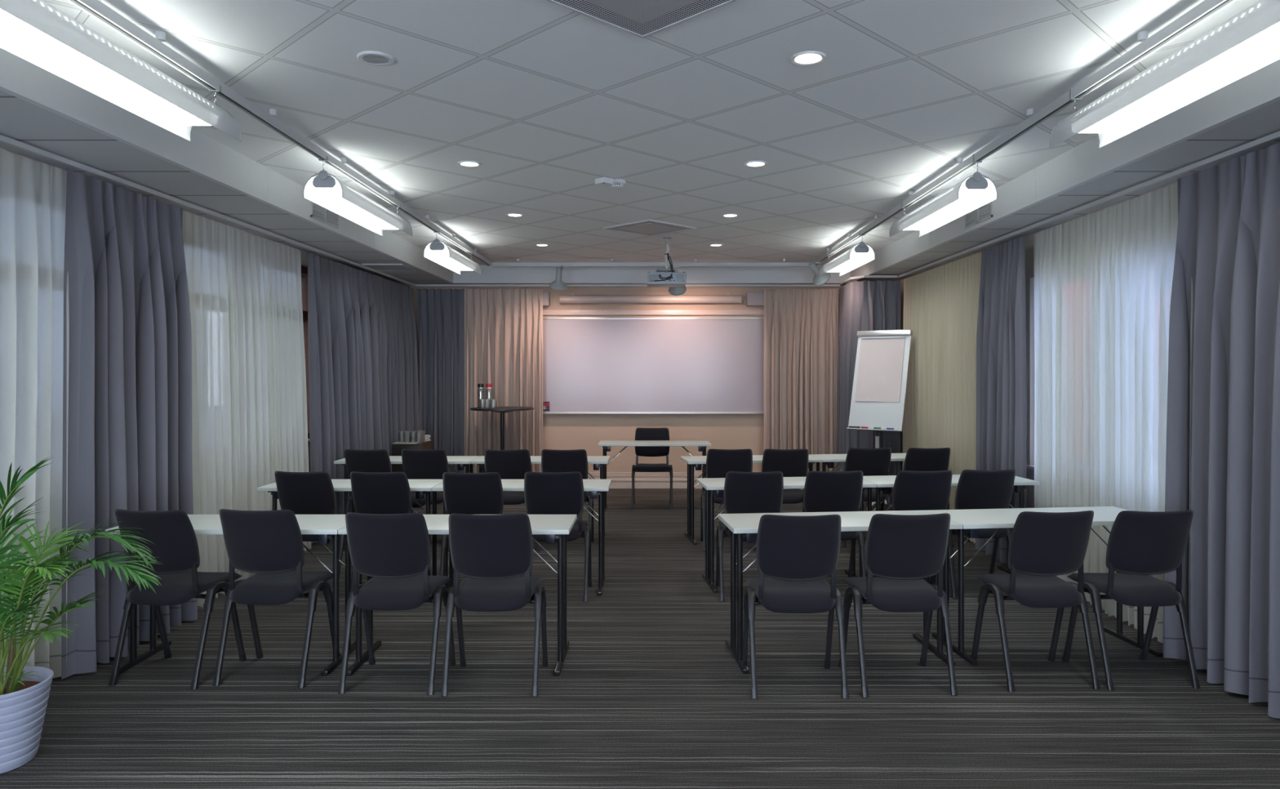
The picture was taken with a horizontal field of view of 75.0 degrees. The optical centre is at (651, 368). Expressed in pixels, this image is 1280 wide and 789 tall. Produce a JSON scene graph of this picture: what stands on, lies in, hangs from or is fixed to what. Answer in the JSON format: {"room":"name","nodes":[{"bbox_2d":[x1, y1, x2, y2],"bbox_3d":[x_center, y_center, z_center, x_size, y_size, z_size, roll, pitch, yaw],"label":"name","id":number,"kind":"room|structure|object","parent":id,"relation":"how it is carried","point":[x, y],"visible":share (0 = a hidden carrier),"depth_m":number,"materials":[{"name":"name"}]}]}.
{"room":"lecture hall","nodes":[
{"label":"lecture hall","id":0,"kind":"room"},
{"bbox_2d":[5,149,404,497],"bbox_3d":[-3.275,0.200,4.150,0.250,2.640,13.300,0,0,0],"label":"wall","id":1,"kind":"structure","parent":0,"point":[304,254],"depth_m":7.55,"materials":[{"name":"paint"}]},
{"bbox_2d":[301,265,310,443],"bbox_3d":[-3.215,-0.139,7.335,0.190,1.622,1.230,0,0,0],"label":"window","id":2,"kind":"structure","parent":1,"relation":"in","point":[304,269],"depth_m":7.87,"materials":[{"name":"brown wood"}]},
{"bbox_2d":[0,89,847,284],"bbox_3d":[-0.495,-1.120,4.075,5.910,0.100,13.150,0,0,0],"label":"ceiling","id":3,"kind":"structure","parent":0,"point":[24,122],"depth_m":4.75,"materials":[{"name":"paint"}]},
{"bbox_2d":[0,134,415,285],"bbox_3d":[-2.950,-1.045,5.185,0.026,0.025,10.370,0,0,0],"label":"rail","id":4,"kind":"object","parent":3,"relation":"attached to","point":[5,140],"visible":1,"depth_m":5.01,"materials":[{"name":"white metal"}]},
{"bbox_2d":[0,147,69,678],"bbox_3d":[-2.912,0.252,3.215,0.121,2.513,2.090,0,0,0],"label":"curtain","id":5,"kind":"object","parent":4,"relation":"hanging from","point":[33,193],"visible":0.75,"depth_m":3.94,"materials":[{"name":"fabric"}]},
{"bbox_2d":[61,168,197,679],"bbox_3d":[-2.857,0.252,4.619,0.254,2.513,1.163,0,0,0],"label":"curtain","id":6,"kind":"object","parent":4,"relation":"hanging from","point":[130,437],"visible":0.84,"depth_m":4.43,"materials":[{"name":"fabric"}]},
{"bbox_2d":[182,210,249,607],"bbox_3d":[-2.901,0.251,5.590,0.119,2.513,0.900,0,0,0],"label":"curtain","id":7,"kind":"object","parent":4,"relation":"hanging from","point":[214,251],"visible":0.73,"depth_m":5.60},
{"bbox_2d":[243,230,311,576],"bbox_3d":[-2.911,0.252,6.520,0.120,2.513,1.001,0,0,0],"label":"curtain","id":8,"kind":"object","parent":4,"relation":"hanging from","point":[277,421],"visible":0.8,"depth_m":6.43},
{"bbox_2d":[307,252,383,542],"bbox_3d":[-2.906,0.251,8.045,0.208,2.513,1.771,0,0,0],"label":"curtain","id":9,"kind":"object","parent":4,"relation":"hanging from","point":[345,384],"visible":0.74,"depth_m":7.84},
{"bbox_2d":[374,275,419,466],"bbox_3d":[-2.923,0.252,9.600,0.163,2.513,1.400,0,0,0],"label":"curtain","id":10,"kind":"object","parent":4,"relation":"hanging from","point":[395,308],"visible":0.61,"depth_m":9.52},
{"bbox_2d":[355,263,416,271],"bbox_3d":[-2.780,-1.063,8.720,0.500,0.014,0.500,0,0,0],"label":"ceiling vent","id":11,"kind":"object","parent":3,"relation":"in","point":[380,267],"visible":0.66,"depth_m":8.71,"materials":[{"name":"white metal"}]},
{"bbox_2d":[411,284,840,286],"bbox_3d":[-0.320,-1.045,10.420,5.360,0.025,0.026,0,0,0],"label":"rail","id":12,"kind":"object","parent":3,"relation":"attached to","point":[416,285],"visible":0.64,"depth_m":10.41,"materials":[{"name":"white metal"}]},
{"bbox_2d":[417,288,464,472],"bbox_3d":[-2.635,0.252,10.404,0.590,2.513,0.148,0,0,0],"label":"curtain","id":13,"kind":"object","parent":12,"relation":"hanging from","point":[440,312],"visible":0.81,"depth_m":10.42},
{"bbox_2d":[464,288,542,472],"bbox_3d":[-1.850,0.252,10.417,0.980,2.513,0.159,0,0,-1],"label":"curtain","id":14,"kind":"object","parent":12,"relation":"hanging from","point":[504,327],"visible":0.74,"depth_m":10.43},
{"bbox_2d":[764,288,838,489],"bbox_3d":[1.865,0.252,10.421,0.931,2.513,0.162,0,0,0],"label":"curtain","id":15,"kind":"object","parent":12,"relation":"hanging from","point":[801,326],"visible":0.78,"depth_m":10.43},
{"bbox_2d":[405,284,844,471],"bbox_3d":[-0.075,0.090,10.725,6.150,2.860,0.150,0,0,0],"label":"wall","id":16,"kind":"structure","parent":0,"point":[560,431],"depth_m":10.65,"materials":[{"name":"paint"}]},
{"bbox_2d":[587,471,702,488],"bbox_3d":[-0.075,1.417,10.635,6.150,0.205,0.030,0,0,0],"label":"baseboard","id":17,"kind":"structure","parent":16,"relation":"attached to","point":[619,479],"depth_m":10.63,"materials":[{"name":"paint"}]},
{"bbox_2d":[559,293,742,311],"bbox_3d":[-0.015,-0.838,10.572,2.292,0.245,0.155,0,0,0],"label":"projection screen","id":18,"kind":"object","parent":16,"relation":"attached to","point":[572,298],"visible":1,"depth_m":10.51,"materials":[{"name":"beige metal"}]},
{"bbox_2d":[542,317,764,413],"bbox_3d":[0.005,-0.044,10.607,3.130,1.226,0.083,0,0,0],"label":"whiteboard","id":19,"kind":"object","parent":16,"relation":"attached to","point":[591,365],"visible":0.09,"depth_m":10.63,"materials":[{"name":"ceramic"}]},
{"bbox_2d":[542,413,764,413],"bbox_3d":[0.000,0.563,10.591,3.000,0.008,0.051,0,0,0],"label":"tray","id":20,"kind":"object","parent":19,"relation":"on","point":[543,413],"depth_m":10.57,"materials":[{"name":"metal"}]},
{"bbox_2d":[542,309,764,315],"bbox_3d":[0.000,-0.722,10.627,4.400,0.066,0.045,0,0,0],"label":"wall rail","id":21,"kind":"object","parent":16,"relation":"attached to","point":[545,312],"visible":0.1,"depth_m":10.62,"materials":[{"name":"beige metal"}]},
{"bbox_2d":[744,291,764,306],"bbox_3d":[1.346,-0.885,10.567,0.348,0.176,0.166,0,0,0],"label":"wall speaker","id":22,"kind":"object","parent":16,"relation":"attached to","point":[753,298],"visible":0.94,"depth_m":10.48,"materials":[{"name":"plastic"}]},
{"bbox_2d":[748,292,764,304],"bbox_3d":[1.360,-0.885,10.488,0.296,0.152,0.008,0,0,0],"label":"grille","id":23,"kind":"object","parent":22,"relation":"attached to","point":[754,298],"depth_m":10.48,"materials":[{"name":"plastic"}]},
{"bbox_2d":[0,488,1279,788],"bbox_3d":[-0.075,1.570,4.075,6.750,0.100,13.550,0,0,0],"label":"floor","id":24,"kind":"structure","parent":0,"point":[649,691],"depth_m":3.81,"materials":[{"name":"carpet"}]},
{"bbox_2d":[0,456,161,773],"bbox_3d":[-2.413,0.931,3.216,1.061,1.178,0.783,0,0,29],"label":"potted palm","id":25,"kind":"object","parent":24,"relation":"on","point":[24,691],"visible":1,"depth_m":3.19,"materials":[{"name":"plant"}]},
{"bbox_2d":[0,666,53,773],"bbox_3d":[-2.530,1.364,3.220,0.362,0.312,0.362,0,0,0],"label":"pot","id":26,"kind":"object","parent":25,"relation":"attached to","point":[24,700],"depth_m":3.18,"materials":[{"name":"ceramic"}]},
{"bbox_2d":[108,508,246,688],"bbox_3d":[-2.363,1.094,4.174,0.457,0.859,0.500,0,0,6],"label":"chair","id":27,"kind":"object","parent":24,"relation":"on","point":[171,533],"visible":0.8,"depth_m":4.01,"materials":[{"name":"fabric"}]},
{"bbox_2d":[105,514,355,675],"bbox_3d":[-2.141,1.159,4.370,1.155,0.722,0.470,0,0,0],"label":"folding table","id":28,"kind":"object","parent":24,"relation":"on","point":[326,526],"visible":0.51,"depth_m":4.28,"materials":[{"name":"laminate"}]},
{"bbox_2d":[212,508,340,688],"bbox_3d":[-1.869,1.094,4.180,0.457,0.859,0.500,0,0,4],"label":"chair","id":29,"kind":"object","parent":24,"relation":"on","point":[267,544],"visible":0.99,"depth_m":4.01,"materials":[{"name":"fabric"}]},
{"bbox_2d":[274,471,345,601],"bbox_3d":[-2.269,1.094,5.654,0.457,0.859,0.500,0,0,5],"label":"chair","id":30,"kind":"object","parent":24,"relation":"on","point":[299,492],"visible":0.41,"depth_m":5.46,"materials":[{"name":"fabric"}]},
{"bbox_2d":[257,479,442,575],"bbox_3d":[-2.071,1.159,5.840,1.175,0.722,0.470,0,0,0],"label":"folding table","id":31,"kind":"object","parent":24,"relation":"on","point":[421,486],"visible":0.3,"depth_m":5.75,"materials":[{"name":"laminate"}]},
{"bbox_2d":[342,448,391,550],"bbox_3d":[-2.365,1.094,7.154,0.457,0.859,0.500,0,0,5],"label":"chair","id":32,"kind":"object","parent":24,"relation":"on","point":[377,460],"visible":0.36,"depth_m":6.94,"materials":[{"name":"fabric"}]},
{"bbox_2d":[350,471,431,586],"bbox_3d":[-1.770,1.094,5.635,0.457,0.859,0.500,0,0,3],"label":"chair","id":33,"kind":"object","parent":24,"relation":"on","point":[386,492],"visible":0.38,"depth_m":5.43,"materials":[{"name":"fabric"}]},
{"bbox_2d":[337,511,456,694],"bbox_3d":[-1.238,1.094,4.090,0.457,0.859,0.500,0,0,2],"label":"chair","id":34,"kind":"object","parent":24,"relation":"on","point":[392,548],"visible":1,"depth_m":3.92,"materials":[{"name":"fabric"}]},
{"bbox_2d":[333,455,480,514],"bbox_3d":[-2.165,1.159,7.460,1.187,0.722,0.470,0,0,0],"label":"folding table","id":35,"kind":"object","parent":24,"relation":"on","point":[463,461],"visible":0.3,"depth_m":7.36,"materials":[{"name":"laminate"}]},
{"bbox_2d":[391,440,432,507],"bbox_3d":[-2.683,1.167,9.351,0.325,0.705,0.499,0,0,0],"label":"base cabinet","id":36,"kind":"object","parent":24,"relation":"on","point":[397,448],"visible":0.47,"depth_m":9.12,"materials":[{"name":"brown wood"}]},
{"bbox_2d":[391,440,432,444],"bbox_3d":[-2.683,0.824,9.360,0.325,0.018,0.480,0,0,0],"label":"countertop","id":37,"kind":"structure","parent":36,"relation":"on","point":[424,442],"depth_m":9.12,"materials":[{"name":"brown wood"}]},
{"bbox_2d":[401,448,448,551],"bbox_3d":[-1.895,1.094,7.165,0.457,0.859,0.500,0,0,3],"label":"chair","id":38,"kind":"object","parent":24,"relation":"on","point":[431,464],"visible":0.47,"depth_m":6.96,"materials":[{"name":"fabric"}]},
{"bbox_2d":[337,514,577,675],"bbox_3d":[-0.986,1.159,4.370,1.149,0.722,0.470,0,0,0],"label":"folding table","id":39,"kind":"object","parent":24,"relation":"on","point":[554,526],"visible":0.59,"depth_m":4.27,"materials":[{"name":"laminate"}]},
{"bbox_2d":[439,471,503,602],"bbox_3d":[-1.167,1.094,5.615,0.457,0.859,0.500,0,0,1],"label":"chair","id":40,"kind":"object","parent":24,"relation":"on","point":[467,493],"visible":0.41,"depth_m":5.42,"materials":[{"name":"fabric"}]},
{"bbox_2d":[440,513,547,695],"bbox_3d":[-0.755,1.094,4.070,0.457,0.859,0.500,0,0,0],"label":"chair","id":41,"kind":"object","parent":24,"relation":"on","point":[492,551],"visible":1,"depth_m":3.90,"materials":[{"name":"fabric"}]},
{"bbox_2d":[470,406,533,449],"bbox_3d":[-1.785,0.991,9.980,0.750,1.058,0.750,0,0,0],"label":"bar table","id":42,"kind":"object","parent":24,"relation":"on","point":[502,410],"visible":0.61,"depth_m":9.94,"materials":[{"name":"black wood"}]},
{"bbox_2d":[484,448,534,548],"bbox_3d":[-1.203,1.094,7.145,0.457,0.859,0.500,0,0,0],"label":"chair","id":43,"kind":"object","parent":24,"relation":"on","point":[509,464],"visible":0.52,"depth_m":6.94,"materials":[{"name":"fabric"}]},
{"bbox_2d":[431,479,611,595],"bbox_3d":[-0.886,1.159,5.840,1.189,0.722,0.470,0,0,0],"label":"folding table","id":44,"kind":"object","parent":24,"relation":"on","point":[596,486],"visible":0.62,"depth_m":5.74,"materials":[{"name":"laminate"}]},
{"bbox_2d":[471,455,610,533],"bbox_3d":[-0.975,1.159,7.460,1.187,0.722,0.470,0,0,0],"label":"folding table","id":45,"kind":"object","parent":24,"relation":"on","point":[598,461],"visible":0.38,"depth_m":7.36,"materials":[{"name":"laminate"}]},
{"bbox_2d":[520,471,591,601],"bbox_3d":[-0.642,1.094,5.635,0.457,0.859,0.500,0,0,0],"label":"chair","id":46,"kind":"object","parent":24,"relation":"on","point":[561,492],"visible":0.63,"depth_m":5.45,"materials":[{"name":"fabric"}]},
{"bbox_2d":[537,448,594,551],"bbox_3d":[-0.730,1.094,7.145,0.457,0.859,0.500,0,0,0],"label":"chair","id":47,"kind":"object","parent":24,"relation":"on","point":[552,460],"visible":0.44,"depth_m":6.94,"materials":[{"name":"fabric"}]},
{"bbox_2d":[631,427,673,509],"bbox_3d":[0.006,1.094,9.260,0.457,0.859,0.500,0,0,0],"label":"chair","id":48,"kind":"object","parent":24,"relation":"on","point":[641,433],"visible":0.94,"depth_m":9.39,"materials":[{"name":"fabric"}]},
{"bbox_2d":[598,440,711,510],"bbox_3d":[0.030,1.159,9.120,1.207,0.722,0.470,0,0,0],"label":"folding table","id":49,"kind":"object","parent":24,"relation":"on","point":[702,445],"visible":0.73,"depth_m":9.02,"materials":[{"name":"laminate"}]},
{"bbox_2d":[700,448,755,550],"bbox_3d":[0.654,1.094,7.185,0.457,0.859,0.500,0,0,0],"label":"chair","id":50,"kind":"object","parent":24,"relation":"on","point":[719,462],"visible":0.41,"depth_m":6.99,"materials":[{"name":"black fabric"}]},
{"bbox_2d":[715,471,783,600],"bbox_3d":[0.672,1.094,5.655,0.457,0.859,0.500,0,0,0],"label":"chair","id":51,"kind":"object","parent":24,"relation":"on","point":[744,492],"visible":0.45,"depth_m":5.46,"materials":[{"name":"black fabric"}]},
{"bbox_2d":[680,454,822,544],"bbox_3d":[0.883,1.159,7.518,1.203,0.722,0.470,0,0,-8],"label":"folding table","id":52,"kind":"object","parent":24,"relation":"on","point":[692,461],"visible":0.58,"depth_m":7.38,"materials":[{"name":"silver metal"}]},
{"bbox_2d":[761,448,808,511],"bbox_3d":[1.123,1.094,7.185,0.457,0.859,0.500,0,0,-1],"label":"chair","id":53,"kind":"object","parent":24,"relation":"on","point":[791,462],"visible":0.41,"depth_m":6.98,"materials":[{"name":"black fabric"}]},
{"bbox_2d":[696,476,876,592],"bbox_3d":[0.945,1.159,5.954,1.197,0.722,0.470,0,0,-6],"label":"folding table","id":54,"kind":"object","parent":24,"relation":"on","point":[712,486],"visible":0.54,"depth_m":5.85,"materials":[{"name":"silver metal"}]},
{"bbox_2d":[742,514,848,698],"bbox_3d":[0.683,1.094,4.041,0.457,0.859,0.500,0,0,-1],"label":"chair","id":55,"kind":"object","parent":24,"relation":"on","point":[797,553],"visible":1,"depth_m":3.88,"materials":[{"name":"black fabric"}]},
{"bbox_2d":[803,470,866,599],"bbox_3d":[1.197,1.094,5.685,0.457,0.859,0.500,0,0,-3],"label":"chair","id":56,"kind":"object","parent":24,"relation":"on","point":[824,491],"visible":0.44,"depth_m":5.49,"materials":[{"name":"black fabric"}]},
{"bbox_2d":[718,510,962,673],"bbox_3d":[0.982,1.159,4.449,1.195,0.722,0.470,0,0,-6],"label":"folding table","id":57,"kind":"object","parent":24,"relation":"on","point":[745,525],"visible":0.51,"depth_m":4.41,"materials":[{"name":"laminate"}]},
{"bbox_2d":[808,453,906,471],"bbox_3d":[2.072,1.159,7.673,1.186,0.722,0.470,0,0,-7],"label":"folding table","id":58,"kind":"object","parent":24,"relation":"on","point":[827,459],"visible":0.24,"depth_m":7.52,"materials":[{"name":"laminate"}]},
{"bbox_2d":[842,447,891,547],"bbox_3d":[1.840,1.094,7.285,0.457,0.859,0.500,0,0,-3],"label":"chair","id":59,"kind":"object","parent":24,"relation":"on","point":[872,461],"visible":0.43,"depth_m":7.08,"materials":[{"name":"fabric"}]},
{"bbox_2d":[846,328,912,511],"bbox_3d":[2.431,0.552,8.920,0.667,1.936,0.569,0,0,34],"label":"flip chart","id":60,"kind":"object","parent":24,"relation":"on","point":[882,356],"visible":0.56,"depth_m":8.84,"materials":[{"name":"white plastic"}]},
{"bbox_2d":[846,427,902,431],"bbox_3d":[2.323,0.633,8.736,0.590,0.019,0.040,0,0,38],"label":"tray","id":61,"kind":"object","parent":60,"relation":"on","point":[900,429],"depth_m":8.70,"materials":[{"name":"white plastic"}]},
{"bbox_2d":[838,512,957,697],"bbox_3d":[1.190,1.094,4.065,0.457,0.859,0.500,0,0,-3],"label":"chair","id":62,"kind":"object","parent":24,"relation":"on","point":[902,550],"visible":0.99,"depth_m":3.90,"materials":[{"name":"fabric"}]},
{"bbox_2d":[872,470,957,598],"bbox_3d":[1.789,1.094,5.705,0.457,0.859,0.500,0,0,-3],"label":"chair","id":63,"kind":"object","parent":24,"relation":"on","point":[912,490],"visible":0.44,"depth_m":5.51,"materials":[{"name":"fabric"}]},
{"bbox_2d":[890,447,954,546],"bbox_3d":[2.339,1.094,7.285,0.457,0.859,0.500,0,0,-4],"label":"chair","id":64,"kind":"object","parent":24,"relation":"on","point":[916,459],"visible":0.34,"depth_m":7.07,"materials":[{"name":"fabric"}]},
{"bbox_2d":[862,474,1039,577],"bbox_3d":[2.138,1.159,6.079,1.193,0.722,0.470,0,0,-6],"label":"folding table","id":65,"kind":"object","parent":24,"relation":"on","point":[884,483],"visible":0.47,"depth_m":5.98,"materials":[{"name":"laminate"}]},
{"bbox_2d":[933,469,1017,597],"bbox_3d":[2.227,1.094,5.755,0.457,0.859,0.500,0,0,-4],"label":"chair","id":66,"kind":"object","parent":24,"relation":"on","point":[975,489],"visible":0.49,"depth_m":5.56,"materials":[{"name":"fabric"}]},
{"bbox_2d":[970,510,1100,691],"bbox_3d":[1.891,1.094,4.135,0.457,0.859,0.500,0,0,-5],"label":"chair","id":67,"kind":"object","parent":24,"relation":"on","point":[1043,546],"visible":0.99,"depth_m":3.97,"materials":[{"name":"fabric"}]},
{"bbox_2d":[927,506,1162,665],"bbox_3d":[2.144,1.159,4.576,1.145,0.722,0.470,0,0,-7],"label":"folding table","id":68,"kind":"object","parent":24,"relation":"on","point":[971,520],"visible":0.64,"depth_m":4.52,"materials":[{"name":"laminate"}]},
{"bbox_2d":[1062,510,1199,689],"bbox_3d":[2.375,1.094,4.152,0.457,0.859,0.500,0,0,-3],"label":"chair","id":69,"kind":"object","parent":24,"relation":"on","point":[1141,544],"visible":0.95,"depth_m":3.99,"materials":[{"name":"fabric"}]},
{"bbox_2d":[44,0,1259,265],"bbox_3d":[0.000,-1.340,4.075,5.120,0.100,13.150,0,0,0],"label":"ceiling","id":70,"kind":"structure","parent":0,"point":[551,100],"depth_m":4.05,"materials":[{"name":"tile"}]},
{"bbox_2d":[0,47,453,283],"bbox_3d":[-2.472,-1.178,3.930,0.036,0.224,12.860,0,0,0],"label":"ceiling beam","id":71,"kind":"structure","parent":70,"relation":"attached to","point":[203,156],"depth_m":4.46,"materials":[{"name":"paint"}]},
{"bbox_2d":[311,200,338,228],"bbox_3d":[-2.456,-1.175,6.280,0.008,0.150,0.520,0,0,0],"label":"grille","id":72,"kind":"object","parent":71,"relation":"attached to","point":[318,212],"visible":0.67,"depth_m":6.27,"materials":[{"name":"white metal"}]},
{"bbox_2d":[67,0,492,266],"bbox_3d":[-1.882,-1.245,4.210,0.040,0.090,11.020,0,0,0],"label":"track","id":73,"kind":"object","parent":70,"relation":"attached to","point":[97,9],"visible":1,"depth_m":3.73,"materials":[{"name":"white metal"}]},
{"bbox_2d":[0,0,241,141],"bbox_3d":[-1.882,-1.112,2.905,0.229,0.260,1.398,0,0,0],"label":"pendant light","id":74,"kind":"object","parent":73,"relation":"hanging from","point":[37,32],"visible":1,"depth_m":2.83,"materials":[{"name":"white"}]},
{"bbox_2d":[302,155,412,235],"bbox_3d":[-1.882,-1.112,5.475,0.229,0.260,1.398,0,0,0],"label":"pendant light","id":75,"kind":"object","parent":73,"relation":"hanging from","point":[323,188],"visible":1,"depth_m":5.16,"materials":[{"name":"grey plastic"}]},
{"bbox_2d":[312,186,398,229],"bbox_3d":[-1.882,-1.032,5.435,0.160,0.040,1.210,0,0,0],"label":"diffuser","id":76,"kind":"object","parent":75,"relation":"attached to","point":[333,195],"depth_m":5.24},
{"bbox_2d":[423,229,481,274],"bbox_3d":[-1.882,-1.112,7.995,0.229,0.260,1.398,0,0,0],"label":"pendant light","id":77,"kind":"object","parent":73,"relation":"hanging from","point":[436,251],"visible":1,"depth_m":7.66,"materials":[{"name":"grey plastic"}]},
{"bbox_2d":[428,249,472,270],"bbox_3d":[-1.882,-1.032,7.955,0.160,0.040,1.210,0,0,0],"label":"diffuser","id":78,"kind":"object","parent":77,"relation":"attached to","point":[456,261],"depth_m":7.76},
{"bbox_2d":[356,50,395,66],"bbox_3d":[-1.143,-1.286,3.460,0.152,0.009,0.152,0,0,0],"label":"recessed light","id":79,"kind":"object","parent":70,"relation":"attached to","point":[369,57],"visible":1,"depth_m":3.45,"materials":[{"name":"white plastic"}]},
{"bbox_2d":[546,0,737,38],"bbox_3d":[-0.035,-1.283,2.785,0.615,0.014,0.615,0,0,-45],"label":"ceiling vent","id":80,"kind":"object","parent":70,"relation":"in","point":[642,19],"visible":1,"depth_m":2.98,"materials":[{"name":"white metal"}]},
{"bbox_2d":[603,218,696,235],"bbox_3d":[-0.020,-1.283,7.600,0.600,0.014,0.600,0,0,-45],"label":"ceiling vent","id":81,"kind":"object","parent":70,"relation":"in","point":[649,227],"visible":1,"depth_m":7.57,"materials":[{"name":"white metal"}]},
{"bbox_2d":[492,257,809,266],"bbox_3d":[0.000,-1.245,9.740,3.714,0.090,0.040,0,0,0],"label":"track","id":82,"kind":"object","parent":70,"relation":"attached to","point":[494,264],"visible":0.98,"depth_m":9.72,"materials":[{"name":"white metal"}]},
{"bbox_2d":[549,264,567,290],"bbox_3d":[-1.094,-1.061,9.775,0.202,0.296,0.204,0,0,33],"label":"track spotlight","id":83,"kind":"object","parent":82,"relation":"hanging from","point":[558,285],"visible":1,"depth_m":9.70,"materials":[{"name":"white plastic"}]},
{"bbox_2d":[453,265,849,283],"bbox_3d":[0.000,-1.178,10.371,4.980,0.224,0.038,0,0,0],"label":"ceiling beam","id":84,"kind":"structure","parent":70,"relation":"attached to","point":[490,274],"depth_m":10.36,"materials":[{"name":"paint"}]},
{"bbox_2d":[647,237,686,286],"bbox_3d":[0.145,-1.058,8.238,0.380,0.465,0.345,0,0,0],"label":"projector","id":85,"kind":"object","parent":70,"relation":"attached to","point":[666,277],"visible":1,"depth_m":8.10,"materials":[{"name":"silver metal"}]},
{"bbox_2d":[790,50,826,65],"bbox_3d":[0.648,-1.285,3.457,0.148,0.010,0.148,0,0,0],"label":"recessed light","id":86,"kind":"object","parent":70,"relation":"in","point":[807,57],"visible":1,"depth_m":3.44,"materials":[{"name":"white plastic"}]},
{"bbox_2d":[813,0,1235,264],"bbox_3d":[1.882,-1.245,4.210,0.040,0.090,11.020,0,0,0],"label":"track","id":87,"kind":"object","parent":70,"relation":"attached to","point":[1206,9],"visible":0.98,"depth_m":3.74,"materials":[{"name":"white metal"}]},
{"bbox_2d":[808,260,831,285],"bbox_3d":[1.866,-1.065,9.377,0.273,0.272,0.213,0,0,-16],"label":"track spotlight","id":88,"kind":"object","parent":87,"relation":"hanging from","point":[818,280],"visible":0.77,"depth_m":9.31,"materials":[{"name":"white plastic"}]},
{"bbox_2d":[818,230,875,276],"bbox_3d":[1.882,-1.112,8.155,0.229,0.260,1.398,0,0,0],"label":"pendant light","id":89,"kind":"object","parent":87,"relation":"hanging from","point":[861,253],"visible":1,"depth_m":7.82,"materials":[{"name":"grey plastic"}]},
{"bbox_2d":[827,252,869,271],"bbox_3d":[1.882,-1.032,8.115,0.160,0.040,1.210,0,0,0],"label":"diffuser","id":90,"kind":"object","parent":89,"relation":"attached to","point":[842,263],"depth_m":7.93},
{"bbox_2d":[888,153,997,236],"bbox_3d":[1.882,-1.112,5.515,0.229,0.260,1.398,0,0,0],"label":"pendant light","id":91,"kind":"object","parent":87,"relation":"hanging from","point":[977,189],"visible":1,"depth_m":5.19,"materials":[{"name":"grey plastic"}]},
{"bbox_2d":[903,188,987,230],"bbox_3d":[1.882,-1.032,5.475,0.160,0.040,1.210,0,0,0],"label":"diffuser","id":92,"kind":"object","parent":91,"relation":"attached to","point":[966,197],"depth_m":5.29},
{"bbox_2d":[1049,0,1279,148],"bbox_3d":[1.882,-1.112,3.015,0.229,0.260,1.398,0,0,0],"label":"pendant light","id":93,"kind":"object","parent":87,"relation":"hanging from","point":[1248,42],"visible":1,"depth_m":2.91,"materials":[{"name":"grey plastic"}]},
{"bbox_2d":[1079,21,1279,133],"bbox_3d":[1.882,-1.032,2.975,0.160,0.040,1.210,0,0,0],"label":"diffuser","id":94,"kind":"object","parent":93,"relation":"attached to","point":[1269,37],"depth_m":2.92,"materials":[{"name":"plastic"}]},
{"bbox_2d":[849,59,1279,282],"bbox_3d":[2.472,-1.178,3.930,0.036,0.224,12.860,0,0,0],"label":"ceiling beam","id":95,"kind":"structure","parent":70,"relation":"attached to","point":[1085,162],"depth_m":4.59,"materials":[{"name":"paint"}]},
{"bbox_2d":[964,200,992,228],"bbox_3d":[2.456,-1.175,6.280,0.008,0.150,0.520,0,0,0],"label":"grille","id":96,"kind":"object","parent":95,"relation":"attached to","point":[984,212],"visible":0.7,"depth_m":6.26,"materials":[{"name":"white metal"}]},
{"bbox_2d":[900,181,1177,507],"bbox_3d":[3.125,0.200,4.150,0.250,2.640,13.300,0,0,0],"label":"wall","id":97,"kind":"structure","parent":0,"point":[1029,238],"depth_m":6.62,"materials":[{"name":"paint"}]},
{"bbox_2d":[857,100,1279,281],"bbox_3d":[2.895,-1.120,4.075,0.810,0.100,13.150,0,0,0],"label":"ceiling","id":98,"kind":"structure","parent":0,"point":[1263,122],"depth_m":4.83,"materials":[{"name":"paint"}]},
{"bbox_2d":[840,275,897,285],"bbox_3d":[2.397,-1.045,9.827,0.380,0.025,1.064,0,0,-23],"label":"rail","id":99,"kind":"object","parent":98,"relation":"attached to","point":[861,276],"visible":1,"depth_m":9.41,"materials":[{"name":"white metal"}]},
{"bbox_2d":[836,280,900,499],"bbox_3d":[2.375,0.252,9.799,0.463,2.513,1.076,0,0,-26],"label":"curtain","id":100,"kind":"object","parent":99,"relation":"hanging from","point":[865,304],"visible":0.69,"depth_m":9.48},
{"bbox_2d":[897,130,1279,277],"bbox_3d":[2.800,-1.045,4.720,0.026,0.025,9.440,0,0,0],"label":"rail","id":101,"kind":"object","parent":98,"relation":"attached to","point":[1275,135],"visible":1,"depth_m":4.88,"materials":[{"name":"white metal"}]},
{"bbox_2d":[902,250,982,542],"bbox_3d":[2.799,0.252,8.140,0.060,2.513,2.280,0,0,0],"label":"curtain","id":102,"kind":"object","parent":101,"relation":"hanging from","point":[941,303],"visible":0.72,"depth_m":7.94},
{"bbox_2d":[975,234,1026,563],"bbox_3d":[2.783,0.251,6.625,0.156,2.513,0.810,0,0,0],"label":"curtain","id":103,"kind":"object","parent":101,"relation":"hanging from","point":[1001,335],"visible":0.79,"depth_m":6.58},
{"bbox_2d":[1034,204,1116,616],"bbox_3d":[2.820,0.252,5.610,0.077,2.513,1.100,0,0,0],"label":"curtain","id":104,"kind":"object","parent":101,"relation":"hanging from","point":[1075,260],"visible":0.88,"depth_m":5.51,"materials":[{"name":"fabric"}]},
{"bbox_2d":[1114,182,1192,642],"bbox_3d":[2.822,0.252,4.690,0.073,2.513,0.780,0,0,0],"label":"curtain","id":105,"kind":"object","parent":101,"relation":"hanging from","point":[1147,224],"visible":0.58,"depth_m":4.75,"materials":[{"name":"fabric"}]},
{"bbox_2d":[1162,142,1279,718],"bbox_3d":[2.761,0.252,3.300,0.216,2.513,2.200,0,0,0],"label":"curtain","id":106,"kind":"object","parent":101,"relation":"hanging from","point":[1228,239],"visible":0.98,"depth_m":3.97,"materials":[{"name":"fabric"}]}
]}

